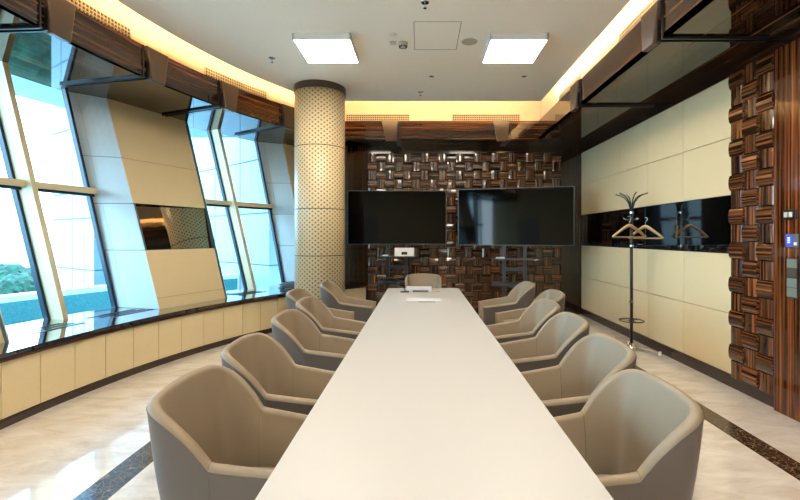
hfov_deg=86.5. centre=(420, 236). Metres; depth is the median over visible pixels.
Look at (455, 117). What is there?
grille
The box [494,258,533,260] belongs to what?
shelf
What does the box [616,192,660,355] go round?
coat rack
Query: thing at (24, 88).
trim
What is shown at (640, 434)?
armchair
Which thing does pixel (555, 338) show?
armchair
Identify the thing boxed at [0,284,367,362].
trim
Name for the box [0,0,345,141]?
trim
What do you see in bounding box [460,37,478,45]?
ceiling speaker
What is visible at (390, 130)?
trim
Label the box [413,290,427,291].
remote control
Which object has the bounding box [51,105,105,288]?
building
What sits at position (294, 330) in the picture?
armchair
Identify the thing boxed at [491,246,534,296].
stand
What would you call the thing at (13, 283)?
tree
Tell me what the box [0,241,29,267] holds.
building
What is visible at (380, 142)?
trim
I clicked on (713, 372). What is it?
baseboard
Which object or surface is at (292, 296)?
armchair
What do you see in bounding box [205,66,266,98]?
grille
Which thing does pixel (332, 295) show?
armchair
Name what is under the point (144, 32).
lighting
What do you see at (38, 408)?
baseboard
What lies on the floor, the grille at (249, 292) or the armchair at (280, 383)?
the armchair at (280, 383)
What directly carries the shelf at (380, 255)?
attached to the stand at (388, 267)
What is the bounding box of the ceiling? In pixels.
[117,0,629,100]
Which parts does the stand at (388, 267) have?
post, post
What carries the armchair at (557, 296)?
on the floor
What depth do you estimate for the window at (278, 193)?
7.57 m
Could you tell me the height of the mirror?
0.584 m
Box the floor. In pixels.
[0,314,799,499]
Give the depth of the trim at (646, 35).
4.23 m
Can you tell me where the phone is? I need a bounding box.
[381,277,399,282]
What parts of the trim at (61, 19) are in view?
joint frame, joint frame, joint frame, joint frame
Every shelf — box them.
[376,280,404,283]
[378,255,413,256]
[491,281,534,285]
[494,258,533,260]
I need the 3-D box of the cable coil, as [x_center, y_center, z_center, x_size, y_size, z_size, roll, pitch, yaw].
[-2.205,0.826,7.373,0.517,0.100,0.282,0,0,-29]
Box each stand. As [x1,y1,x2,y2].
[376,244,413,290]
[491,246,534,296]
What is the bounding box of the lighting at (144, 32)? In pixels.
[83,0,651,120]
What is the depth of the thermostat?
3.37 m
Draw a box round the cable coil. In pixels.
[278,281,293,287]
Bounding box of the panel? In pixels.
[787,258,798,298]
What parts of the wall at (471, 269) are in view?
trim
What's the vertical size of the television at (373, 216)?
0.927 m
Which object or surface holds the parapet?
on the floor
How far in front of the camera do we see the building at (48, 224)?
145.93 m
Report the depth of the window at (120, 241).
5.05 m
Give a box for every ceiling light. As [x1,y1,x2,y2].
[292,33,358,62]
[482,33,548,62]
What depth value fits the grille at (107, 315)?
4.85 m
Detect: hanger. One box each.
[612,216,646,237]
[629,217,663,238]
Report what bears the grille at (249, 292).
on the trim at (26, 344)
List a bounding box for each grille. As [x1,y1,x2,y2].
[8,322,86,334]
[67,0,130,37]
[87,309,153,317]
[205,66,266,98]
[227,291,266,294]
[346,114,409,120]
[452,114,519,120]
[462,38,477,44]
[559,74,580,99]
[619,0,657,40]
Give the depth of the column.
5.92 m
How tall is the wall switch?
0.080 m
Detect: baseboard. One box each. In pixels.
[0,328,271,429]
[581,308,773,407]
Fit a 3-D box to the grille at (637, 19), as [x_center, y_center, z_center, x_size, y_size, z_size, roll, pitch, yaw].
[2.104,-2.081,3.846,0.012,0.118,1.304,0,0,0]
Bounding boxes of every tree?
[0,263,25,279]
[0,273,34,294]
[22,267,32,277]
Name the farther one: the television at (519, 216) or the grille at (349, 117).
the grille at (349, 117)
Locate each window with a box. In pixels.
[0,61,158,342]
[185,121,293,297]
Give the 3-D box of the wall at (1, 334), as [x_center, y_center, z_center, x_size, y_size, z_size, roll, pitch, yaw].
[-3.813,-0.405,2.989,0.757,2.570,1.139,0,0,0]
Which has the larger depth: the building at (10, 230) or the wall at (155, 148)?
the building at (10, 230)
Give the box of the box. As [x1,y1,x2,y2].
[395,248,413,255]
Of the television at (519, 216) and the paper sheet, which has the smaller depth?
the paper sheet
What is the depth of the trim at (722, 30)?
4.08 m
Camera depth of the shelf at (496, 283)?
6.87 m
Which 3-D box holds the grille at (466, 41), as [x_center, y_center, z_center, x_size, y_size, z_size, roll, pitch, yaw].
[0.545,-2.168,4.729,0.180,0.003,0.180,0,0,0]
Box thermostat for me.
[786,234,798,246]
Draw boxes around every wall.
[0,287,365,419]
[0,321,9,343]
[106,98,224,308]
[283,144,293,196]
[345,146,581,313]
[581,20,799,421]
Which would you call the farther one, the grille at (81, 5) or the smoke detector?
the smoke detector
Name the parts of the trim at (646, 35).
joint frame, joint frame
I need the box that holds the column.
[294,79,345,300]
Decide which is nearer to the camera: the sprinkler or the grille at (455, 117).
the sprinkler
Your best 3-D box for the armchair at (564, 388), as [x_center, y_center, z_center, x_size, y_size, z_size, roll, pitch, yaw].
[0.793,1.016,2.380,0.665,0.875,0.565,0,0,0]
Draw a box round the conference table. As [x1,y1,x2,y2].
[255,288,613,499]
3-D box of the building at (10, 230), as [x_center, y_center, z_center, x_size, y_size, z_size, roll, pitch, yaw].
[-165.800,-0.650,170.000,16.400,30.000,16.400,0,0,-29]
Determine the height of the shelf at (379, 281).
0.030 m
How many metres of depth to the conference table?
1.60 m
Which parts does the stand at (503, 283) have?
post, post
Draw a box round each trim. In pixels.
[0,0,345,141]
[0,0,370,145]
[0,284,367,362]
[11,74,234,137]
[345,120,540,140]
[345,139,537,146]
[531,0,799,145]
[538,0,713,138]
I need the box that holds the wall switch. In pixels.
[783,209,796,219]
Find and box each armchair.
[146,365,307,499]
[221,332,334,414]
[271,309,355,371]
[286,288,353,319]
[295,296,365,338]
[320,281,375,321]
[405,273,441,287]
[478,281,535,324]
[486,299,560,342]
[495,289,564,323]
[499,312,589,371]
[520,333,636,416]
[553,369,704,499]
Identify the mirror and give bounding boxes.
[131,203,211,249]
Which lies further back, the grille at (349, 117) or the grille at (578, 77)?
the grille at (349, 117)
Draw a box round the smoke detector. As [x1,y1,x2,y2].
[398,41,407,48]
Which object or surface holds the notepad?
on the conference table
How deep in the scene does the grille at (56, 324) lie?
4.05 m
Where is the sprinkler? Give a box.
[421,0,428,8]
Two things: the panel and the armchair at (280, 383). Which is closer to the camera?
the armchair at (280, 383)
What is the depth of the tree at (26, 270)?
68.28 m
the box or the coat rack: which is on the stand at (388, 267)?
the box
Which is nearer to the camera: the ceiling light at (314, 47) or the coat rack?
the ceiling light at (314, 47)
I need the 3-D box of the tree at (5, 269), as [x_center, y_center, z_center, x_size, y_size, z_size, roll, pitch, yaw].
[-75.799,9.634,78.658,6.951,9.443,7.370,0,0,0]
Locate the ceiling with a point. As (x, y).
(242, 34)
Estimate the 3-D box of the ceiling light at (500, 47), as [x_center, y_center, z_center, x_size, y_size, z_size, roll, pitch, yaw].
[1.055,-2.135,4.840,0.620,0.070,0.620,0,0,0]
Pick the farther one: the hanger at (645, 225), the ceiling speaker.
the hanger at (645, 225)
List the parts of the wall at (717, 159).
leather panel, trim, trim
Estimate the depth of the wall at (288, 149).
7.75 m
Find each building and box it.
[0,202,23,242]
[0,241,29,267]
[46,220,52,241]
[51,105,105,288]
[191,137,280,289]
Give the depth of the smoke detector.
4.73 m
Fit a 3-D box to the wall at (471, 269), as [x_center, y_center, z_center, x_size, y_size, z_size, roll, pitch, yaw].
[0.265,-0.550,7.983,5.530,4.000,0.134,0,0,0]
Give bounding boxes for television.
[347,190,445,243]
[458,186,573,245]
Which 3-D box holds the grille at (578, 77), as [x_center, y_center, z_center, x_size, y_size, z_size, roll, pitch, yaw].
[2.104,-2.081,6.018,0.012,0.118,0.848,0,0,0]
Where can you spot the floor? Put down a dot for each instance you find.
(95, 444)
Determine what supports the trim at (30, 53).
attached to the wall at (155, 148)
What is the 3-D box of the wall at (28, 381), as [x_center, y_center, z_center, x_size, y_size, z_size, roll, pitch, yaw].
[-2.852,1.190,1.312,1.549,0.520,13.776,0,0,9]
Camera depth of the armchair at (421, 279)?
6.60 m
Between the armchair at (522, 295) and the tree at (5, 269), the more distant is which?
the tree at (5, 269)
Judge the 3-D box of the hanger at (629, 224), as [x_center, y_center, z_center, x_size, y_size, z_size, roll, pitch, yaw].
[2.625,-0.123,5.340,0.446,0.275,0.042,0,0,-4]
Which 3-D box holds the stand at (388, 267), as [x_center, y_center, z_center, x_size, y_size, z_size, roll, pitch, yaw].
[-0.405,0.445,7.300,0.720,2.007,0.710,0,0,0]
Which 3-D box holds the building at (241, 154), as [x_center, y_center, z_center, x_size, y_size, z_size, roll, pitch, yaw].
[-4.685,-0.025,9.733,4.976,14.950,0.320,0,0,39]
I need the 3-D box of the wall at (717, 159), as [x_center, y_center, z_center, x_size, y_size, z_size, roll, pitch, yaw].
[3.030,-0.550,1.225,0.180,4.000,13.650,0,0,0]
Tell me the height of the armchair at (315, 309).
0.875 m
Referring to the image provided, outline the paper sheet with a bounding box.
[406,298,440,301]
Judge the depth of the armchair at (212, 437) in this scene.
1.76 m
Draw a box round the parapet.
[0,274,237,325]
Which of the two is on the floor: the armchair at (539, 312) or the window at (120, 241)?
the armchair at (539, 312)
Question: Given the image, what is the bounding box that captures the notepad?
[406,286,431,289]

